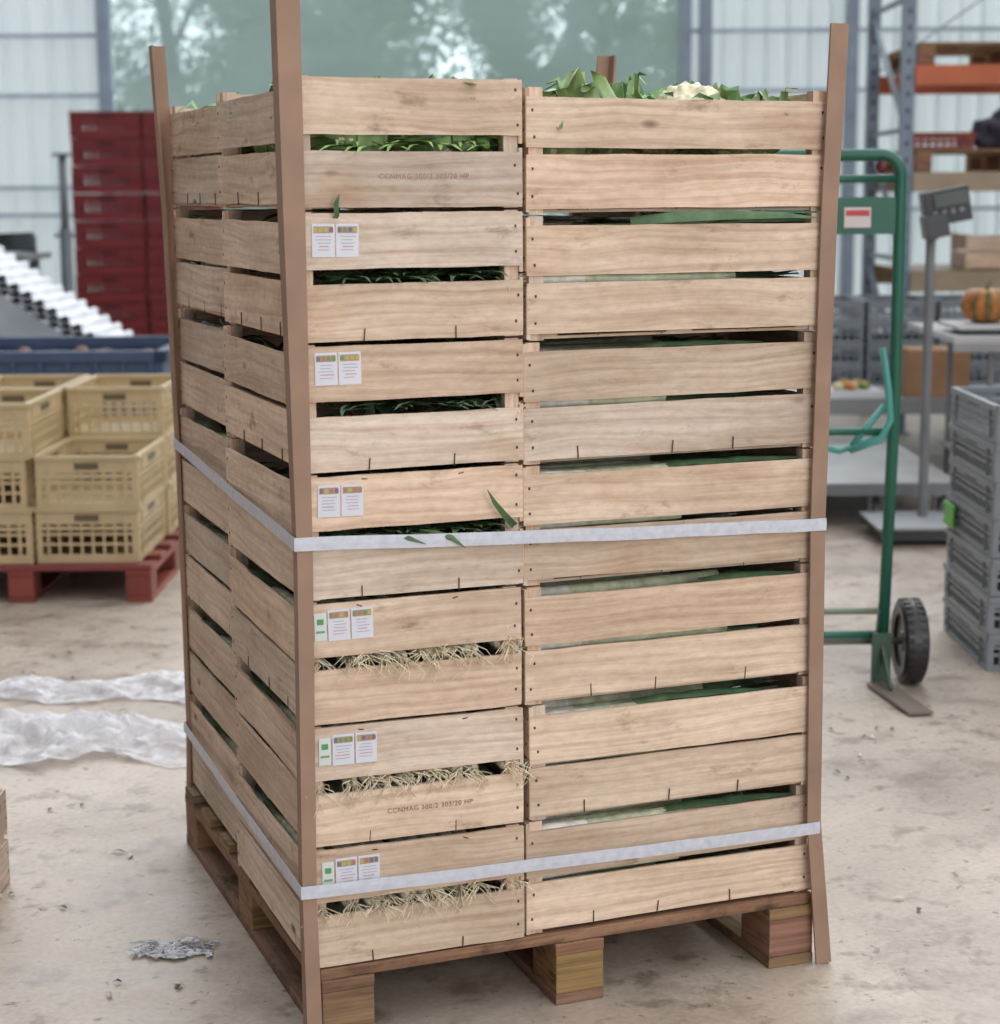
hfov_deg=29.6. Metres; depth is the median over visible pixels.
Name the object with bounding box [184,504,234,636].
wooden crate
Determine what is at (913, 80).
rack
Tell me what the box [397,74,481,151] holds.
cauliflower
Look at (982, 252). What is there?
wooden crate
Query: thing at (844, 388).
tray
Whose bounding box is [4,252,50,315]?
workbench
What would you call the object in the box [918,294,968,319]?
plastic crate
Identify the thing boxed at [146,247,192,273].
plastic crate
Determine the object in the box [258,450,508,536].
leafy greens
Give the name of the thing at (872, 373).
plastic crate
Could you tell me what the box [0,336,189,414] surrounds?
box
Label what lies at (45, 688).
sheet
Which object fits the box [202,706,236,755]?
leeks
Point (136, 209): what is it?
plastic crate
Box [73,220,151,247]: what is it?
plastic crate
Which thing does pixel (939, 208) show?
weighing scale
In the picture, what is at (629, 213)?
wooden crate
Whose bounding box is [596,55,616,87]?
post
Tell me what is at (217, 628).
leeks
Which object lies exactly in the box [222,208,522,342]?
wooden crate
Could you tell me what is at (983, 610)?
plastic crate
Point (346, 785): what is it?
leeks
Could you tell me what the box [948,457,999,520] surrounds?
plastic crate
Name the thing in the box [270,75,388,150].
cauliflower
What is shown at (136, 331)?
plastic crate
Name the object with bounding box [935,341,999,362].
plastic crate
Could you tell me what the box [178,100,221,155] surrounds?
cauliflower
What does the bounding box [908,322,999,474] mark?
steel table
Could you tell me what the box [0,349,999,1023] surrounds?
floor
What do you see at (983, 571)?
plastic crate
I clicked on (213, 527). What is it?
leeks
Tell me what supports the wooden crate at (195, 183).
on the wooden crate at (198, 287)
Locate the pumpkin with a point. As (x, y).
(977, 304)
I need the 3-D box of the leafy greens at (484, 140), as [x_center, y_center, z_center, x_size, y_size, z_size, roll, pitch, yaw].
[-0.252,-0.684,3.512,0.396,0.196,0.582,-4,10,-20]
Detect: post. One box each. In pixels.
[148,45,194,785]
[270,0,321,1023]
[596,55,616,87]
[806,23,848,963]
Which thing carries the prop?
on the floor
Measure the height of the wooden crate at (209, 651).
0.223 m
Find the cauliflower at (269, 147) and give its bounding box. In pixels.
[229,111,274,152]
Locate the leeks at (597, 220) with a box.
[469,217,810,289]
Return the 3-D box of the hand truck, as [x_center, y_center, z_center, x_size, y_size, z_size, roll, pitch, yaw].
[0.989,-0.255,5.708,0.667,1.653,0.547,0,10,0]
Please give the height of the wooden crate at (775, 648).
0.222 m
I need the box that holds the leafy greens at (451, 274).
[262,213,508,285]
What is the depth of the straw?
3.44 m
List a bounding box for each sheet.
[0,246,132,335]
[0,276,110,335]
[0,283,81,335]
[0,289,70,335]
[0,669,184,703]
[0,708,185,767]
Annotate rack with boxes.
[861,0,999,434]
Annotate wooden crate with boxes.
[0,788,9,892]
[169,106,243,207]
[173,208,406,316]
[178,308,240,425]
[179,407,237,533]
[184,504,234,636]
[186,599,238,742]
[190,690,239,844]
[216,75,522,209]
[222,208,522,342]
[223,325,523,473]
[225,437,523,600]
[229,548,521,725]
[234,656,523,847]
[235,762,523,967]
[345,207,397,209]
[410,153,633,211]
[451,330,815,464]
[452,87,825,213]
[471,748,810,934]
[493,446,811,585]
[503,213,819,340]
[514,561,808,704]
[517,673,807,820]
[543,211,718,221]
[568,211,638,218]
[950,233,999,268]
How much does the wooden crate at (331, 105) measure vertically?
0.223 m
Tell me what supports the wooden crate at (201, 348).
on the wooden crate at (198, 491)
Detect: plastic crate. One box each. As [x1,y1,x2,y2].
[0,374,90,438]
[0,388,62,459]
[0,436,68,480]
[0,437,55,507]
[0,485,63,563]
[33,436,165,511]
[33,491,164,562]
[65,374,173,436]
[68,111,147,138]
[70,139,145,166]
[70,166,144,192]
[71,194,146,220]
[71,423,175,483]
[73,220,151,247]
[74,247,149,274]
[75,274,149,301]
[76,473,177,534]
[86,300,151,327]
[122,326,151,335]
[141,111,155,138]
[142,139,191,165]
[143,166,159,192]
[145,194,222,219]
[146,220,163,246]
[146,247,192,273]
[147,274,166,300]
[150,301,187,327]
[150,328,168,335]
[797,322,864,342]
[831,364,863,384]
[832,343,863,363]
[833,295,864,321]
[849,295,936,321]
[862,362,889,384]
[863,320,935,342]
[863,341,935,363]
[913,132,975,148]
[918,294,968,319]
[935,320,947,341]
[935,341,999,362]
[942,492,999,557]
[942,596,999,670]
[943,562,999,633]
[946,527,999,596]
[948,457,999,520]
[949,422,999,482]
[950,386,999,443]
[970,363,999,383]
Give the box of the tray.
[830,379,883,397]
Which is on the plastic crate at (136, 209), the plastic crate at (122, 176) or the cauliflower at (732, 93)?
the plastic crate at (122, 176)
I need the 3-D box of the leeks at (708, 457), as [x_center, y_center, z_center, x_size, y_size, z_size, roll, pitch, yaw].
[0.231,-0.032,3.723,0.641,0.180,0.415,-4,10,-21]
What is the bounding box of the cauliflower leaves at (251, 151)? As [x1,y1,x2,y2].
[242,147,252,153]
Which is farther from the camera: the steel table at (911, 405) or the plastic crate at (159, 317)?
the plastic crate at (159, 317)
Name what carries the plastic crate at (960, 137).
on the wooden pallet at (987, 159)
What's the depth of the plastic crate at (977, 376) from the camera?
11.03 m
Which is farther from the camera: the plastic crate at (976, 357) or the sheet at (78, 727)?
the plastic crate at (976, 357)
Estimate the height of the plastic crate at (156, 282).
0.215 m
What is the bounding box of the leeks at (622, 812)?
[496,789,792,898]
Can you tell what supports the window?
in the wall
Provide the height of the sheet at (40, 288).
1.301 m
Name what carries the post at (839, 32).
on the floor
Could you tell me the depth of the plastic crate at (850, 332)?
10.99 m
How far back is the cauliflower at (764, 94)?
3.71 m
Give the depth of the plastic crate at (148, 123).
15.49 m
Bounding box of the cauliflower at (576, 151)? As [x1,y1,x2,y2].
[517,91,592,157]
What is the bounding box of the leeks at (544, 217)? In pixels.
[442,216,629,281]
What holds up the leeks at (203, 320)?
in the wooden crate at (201, 348)
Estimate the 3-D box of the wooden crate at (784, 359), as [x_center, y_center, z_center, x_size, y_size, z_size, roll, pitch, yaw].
[0.258,-0.243,3.699,0.620,0.221,0.390,-4,10,-21]
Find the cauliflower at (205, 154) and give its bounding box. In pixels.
[191,104,209,156]
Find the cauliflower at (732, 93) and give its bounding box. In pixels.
[698,82,797,154]
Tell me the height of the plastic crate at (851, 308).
0.121 m
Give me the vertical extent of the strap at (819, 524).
0.092 m
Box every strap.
[173,437,826,551]
[184,721,819,899]
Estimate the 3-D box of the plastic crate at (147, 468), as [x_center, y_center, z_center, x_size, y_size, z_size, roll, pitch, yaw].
[-1.568,-0.154,7.479,0.404,0.215,0.584,0,10,1]
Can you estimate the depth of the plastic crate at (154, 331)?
15.77 m
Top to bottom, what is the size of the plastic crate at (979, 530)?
0.121 m
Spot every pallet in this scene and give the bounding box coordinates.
[0,527,179,602]
[185,785,811,1023]
[884,148,999,173]
[886,42,999,75]
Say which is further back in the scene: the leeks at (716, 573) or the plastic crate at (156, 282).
the plastic crate at (156, 282)
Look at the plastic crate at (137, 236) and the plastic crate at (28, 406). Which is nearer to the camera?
the plastic crate at (28, 406)
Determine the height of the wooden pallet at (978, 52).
0.143 m
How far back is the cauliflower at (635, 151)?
3.70 m
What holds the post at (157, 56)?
on the floor
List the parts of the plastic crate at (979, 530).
green crate handle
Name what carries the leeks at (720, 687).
in the wooden crate at (559, 789)
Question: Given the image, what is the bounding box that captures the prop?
[52,153,76,292]
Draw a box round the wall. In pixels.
[0,0,999,331]
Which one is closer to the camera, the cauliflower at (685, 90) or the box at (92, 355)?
the cauliflower at (685, 90)
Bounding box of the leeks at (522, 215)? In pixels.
[522,215,594,217]
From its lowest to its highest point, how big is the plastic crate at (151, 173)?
0.215 m
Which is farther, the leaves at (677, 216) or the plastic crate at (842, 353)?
the plastic crate at (842, 353)
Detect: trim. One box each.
[0,26,999,217]
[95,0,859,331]
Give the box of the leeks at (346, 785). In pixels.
[250,671,533,815]
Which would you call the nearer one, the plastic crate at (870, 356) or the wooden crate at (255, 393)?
the wooden crate at (255, 393)
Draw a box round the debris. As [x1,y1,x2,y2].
[0,577,989,997]
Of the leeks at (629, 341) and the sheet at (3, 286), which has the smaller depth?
the leeks at (629, 341)
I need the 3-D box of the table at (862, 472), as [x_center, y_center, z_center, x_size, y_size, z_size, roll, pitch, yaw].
[1.434,-0.162,9.496,1.370,0.203,1.620,0,10,0]
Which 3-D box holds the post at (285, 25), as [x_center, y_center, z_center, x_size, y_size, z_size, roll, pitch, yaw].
[-0.350,-0.004,3.280,0.044,1.976,0.046,-4,10,-21]
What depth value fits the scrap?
3.89 m
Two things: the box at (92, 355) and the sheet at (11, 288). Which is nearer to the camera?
the box at (92, 355)
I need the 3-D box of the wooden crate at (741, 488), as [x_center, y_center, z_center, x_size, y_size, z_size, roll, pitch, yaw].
[0.262,-0.022,3.736,0.620,0.221,0.392,-4,10,-21]
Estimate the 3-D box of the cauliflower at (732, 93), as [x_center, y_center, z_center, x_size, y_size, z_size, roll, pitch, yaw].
[0.470,-0.739,3.611,0.203,0.156,0.245,3,10,18]
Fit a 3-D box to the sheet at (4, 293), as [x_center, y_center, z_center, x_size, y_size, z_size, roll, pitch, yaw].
[-3.219,-1.529,11.360,1.906,1.301,0.800,0,10,0]
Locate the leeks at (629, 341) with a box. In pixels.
[441,334,787,420]
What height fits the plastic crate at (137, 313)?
0.215 m
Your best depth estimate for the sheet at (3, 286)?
11.08 m
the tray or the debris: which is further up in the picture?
the tray
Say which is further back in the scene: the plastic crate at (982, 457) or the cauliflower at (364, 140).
the plastic crate at (982, 457)
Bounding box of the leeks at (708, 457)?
[480,449,798,544]
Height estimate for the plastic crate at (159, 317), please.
0.215 m
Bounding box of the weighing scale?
[859,185,972,540]
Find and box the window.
[112,0,677,232]
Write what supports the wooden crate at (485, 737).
on the wooden crate at (483, 921)
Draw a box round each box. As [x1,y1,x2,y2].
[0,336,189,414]
[901,346,970,397]
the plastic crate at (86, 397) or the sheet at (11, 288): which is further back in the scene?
the sheet at (11, 288)
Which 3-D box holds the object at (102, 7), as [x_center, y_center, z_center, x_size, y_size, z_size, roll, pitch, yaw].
[-0.234,-4.491,19.358,12.920,5.500,0.170,0,10,0]
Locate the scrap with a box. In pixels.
[126,936,221,958]
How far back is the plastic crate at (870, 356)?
11.01 m
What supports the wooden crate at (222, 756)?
on the wooden pallet at (565, 963)
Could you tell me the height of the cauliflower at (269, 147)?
0.149 m
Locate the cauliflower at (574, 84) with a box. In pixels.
[545,67,646,153]
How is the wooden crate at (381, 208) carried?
on the wooden crate at (629, 213)
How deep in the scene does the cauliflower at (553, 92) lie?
3.56 m
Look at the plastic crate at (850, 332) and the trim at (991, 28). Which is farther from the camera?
the trim at (991, 28)
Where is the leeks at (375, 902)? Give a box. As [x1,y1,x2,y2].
[251,783,540,941]
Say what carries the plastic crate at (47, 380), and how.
on the plastic crate at (68, 436)
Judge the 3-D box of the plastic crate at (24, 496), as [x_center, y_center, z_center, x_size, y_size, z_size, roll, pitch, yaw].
[-2.000,-0.151,7.482,0.404,0.215,0.584,0,10,0]
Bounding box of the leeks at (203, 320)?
[196,318,229,380]
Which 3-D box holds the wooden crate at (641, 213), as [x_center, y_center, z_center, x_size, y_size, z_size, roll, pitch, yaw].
[0.132,-0.525,4.024,0.606,0.221,0.392,-4,10,-21]
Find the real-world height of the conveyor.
1.725 m
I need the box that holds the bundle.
[967,108,999,148]
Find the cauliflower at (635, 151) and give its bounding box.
[609,80,694,154]
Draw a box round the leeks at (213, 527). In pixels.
[197,519,232,584]
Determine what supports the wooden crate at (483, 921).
on the wooden pallet at (565, 963)
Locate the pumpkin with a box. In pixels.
[960,281,999,321]
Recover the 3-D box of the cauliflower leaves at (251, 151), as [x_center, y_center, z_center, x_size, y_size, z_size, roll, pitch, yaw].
[-0.453,-0.776,4.069,0.374,0.196,0.579,-4,10,-20]
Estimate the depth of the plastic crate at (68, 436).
7.81 m
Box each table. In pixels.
[789,373,999,414]
[827,439,958,510]
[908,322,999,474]
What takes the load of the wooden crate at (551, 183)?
on the wooden crate at (607, 308)
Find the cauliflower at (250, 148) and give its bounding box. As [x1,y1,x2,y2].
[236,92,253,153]
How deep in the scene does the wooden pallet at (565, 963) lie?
3.72 m
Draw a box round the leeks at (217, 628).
[200,617,231,686]
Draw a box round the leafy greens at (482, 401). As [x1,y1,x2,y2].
[239,335,501,417]
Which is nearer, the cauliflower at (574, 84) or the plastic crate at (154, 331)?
the cauliflower at (574, 84)
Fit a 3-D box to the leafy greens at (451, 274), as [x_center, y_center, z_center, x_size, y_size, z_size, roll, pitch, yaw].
[-0.248,-0.461,3.554,0.392,0.201,0.584,-4,10,-20]
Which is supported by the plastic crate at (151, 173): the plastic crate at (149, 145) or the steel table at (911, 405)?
the plastic crate at (149, 145)
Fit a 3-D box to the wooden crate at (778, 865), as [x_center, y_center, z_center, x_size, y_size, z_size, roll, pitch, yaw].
[0.264,0.642,3.851,0.619,0.221,0.392,-4,10,-21]
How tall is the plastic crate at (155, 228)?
0.215 m
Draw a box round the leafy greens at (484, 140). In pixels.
[310,134,499,153]
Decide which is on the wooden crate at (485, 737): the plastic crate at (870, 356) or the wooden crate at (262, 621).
the wooden crate at (262, 621)
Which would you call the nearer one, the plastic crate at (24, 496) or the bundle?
the plastic crate at (24, 496)
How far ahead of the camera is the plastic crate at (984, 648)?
6.27 m
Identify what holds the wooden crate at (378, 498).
on the wooden crate at (262, 621)
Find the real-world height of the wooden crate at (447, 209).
0.222 m
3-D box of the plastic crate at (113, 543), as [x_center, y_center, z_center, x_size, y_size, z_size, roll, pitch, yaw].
[-1.577,0.042,7.521,0.404,0.215,0.584,0,10,0]
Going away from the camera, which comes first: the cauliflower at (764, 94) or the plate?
the cauliflower at (764, 94)
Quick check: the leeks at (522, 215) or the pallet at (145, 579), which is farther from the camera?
the pallet at (145, 579)
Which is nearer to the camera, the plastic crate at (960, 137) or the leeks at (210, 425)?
the leeks at (210, 425)
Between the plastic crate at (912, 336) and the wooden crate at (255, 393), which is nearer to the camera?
the wooden crate at (255, 393)
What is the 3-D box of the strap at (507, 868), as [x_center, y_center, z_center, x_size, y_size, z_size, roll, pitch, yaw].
[-0.074,0.562,4.129,1.073,0.044,1.220,-4,10,-21]
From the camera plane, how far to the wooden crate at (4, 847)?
4.24 m
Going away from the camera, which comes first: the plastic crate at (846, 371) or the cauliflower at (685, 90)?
the cauliflower at (685, 90)
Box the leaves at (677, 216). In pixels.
[333,194,817,547]
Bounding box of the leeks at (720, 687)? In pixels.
[491,677,784,777]
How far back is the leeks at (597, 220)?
3.52 m
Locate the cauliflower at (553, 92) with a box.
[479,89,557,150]
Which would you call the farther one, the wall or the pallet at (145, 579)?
the wall
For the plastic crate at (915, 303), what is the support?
on the plastic crate at (912, 336)
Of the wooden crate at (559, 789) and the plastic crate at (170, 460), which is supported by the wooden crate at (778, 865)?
the wooden crate at (559, 789)
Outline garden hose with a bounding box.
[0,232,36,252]
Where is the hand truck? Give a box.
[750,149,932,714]
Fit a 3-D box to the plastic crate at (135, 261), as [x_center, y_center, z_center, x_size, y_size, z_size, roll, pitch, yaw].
[-3.224,-2.104,15.867,0.589,0.215,0.404,0,10,0]
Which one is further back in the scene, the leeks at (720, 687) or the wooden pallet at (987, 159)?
the wooden pallet at (987, 159)
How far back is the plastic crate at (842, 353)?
11.01 m
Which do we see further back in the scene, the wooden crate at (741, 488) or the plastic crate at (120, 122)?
the plastic crate at (120, 122)
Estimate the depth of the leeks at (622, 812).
3.70 m
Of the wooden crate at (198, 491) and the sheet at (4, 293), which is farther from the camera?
the sheet at (4, 293)
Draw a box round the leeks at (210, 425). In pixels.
[192,419,232,437]
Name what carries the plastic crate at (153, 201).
on the plastic crate at (155, 228)
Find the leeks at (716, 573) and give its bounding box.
[478,564,799,660]
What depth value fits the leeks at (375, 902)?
3.51 m
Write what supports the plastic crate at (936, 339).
on the plastic crate at (976, 357)
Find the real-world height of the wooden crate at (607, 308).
0.221 m
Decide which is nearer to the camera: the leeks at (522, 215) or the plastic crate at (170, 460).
the leeks at (522, 215)
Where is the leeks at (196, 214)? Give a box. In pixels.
[187,213,387,284]
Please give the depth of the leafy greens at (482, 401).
3.38 m
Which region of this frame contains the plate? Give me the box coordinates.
[938,320,999,333]
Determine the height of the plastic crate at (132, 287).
0.215 m
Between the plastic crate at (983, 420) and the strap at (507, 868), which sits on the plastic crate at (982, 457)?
the plastic crate at (983, 420)
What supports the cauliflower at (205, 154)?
in the wooden crate at (195, 183)
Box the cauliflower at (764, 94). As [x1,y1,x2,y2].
[683,88,768,154]
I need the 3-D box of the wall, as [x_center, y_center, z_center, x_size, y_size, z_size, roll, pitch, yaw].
[-0.034,-4.517,19.501,18.000,5.500,0.040,0,10,0]
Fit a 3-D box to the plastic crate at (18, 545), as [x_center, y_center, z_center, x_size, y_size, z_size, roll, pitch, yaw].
[-1.979,0.046,7.512,0.404,0.215,0.584,0,10,0]
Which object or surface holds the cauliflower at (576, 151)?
in the wooden crate at (551, 183)
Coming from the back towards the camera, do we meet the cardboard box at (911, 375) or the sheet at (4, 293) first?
the sheet at (4, 293)
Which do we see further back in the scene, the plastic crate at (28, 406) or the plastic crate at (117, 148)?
the plastic crate at (117, 148)
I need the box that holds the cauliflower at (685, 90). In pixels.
[642,81,725,99]
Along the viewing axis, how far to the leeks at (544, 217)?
3.86 m

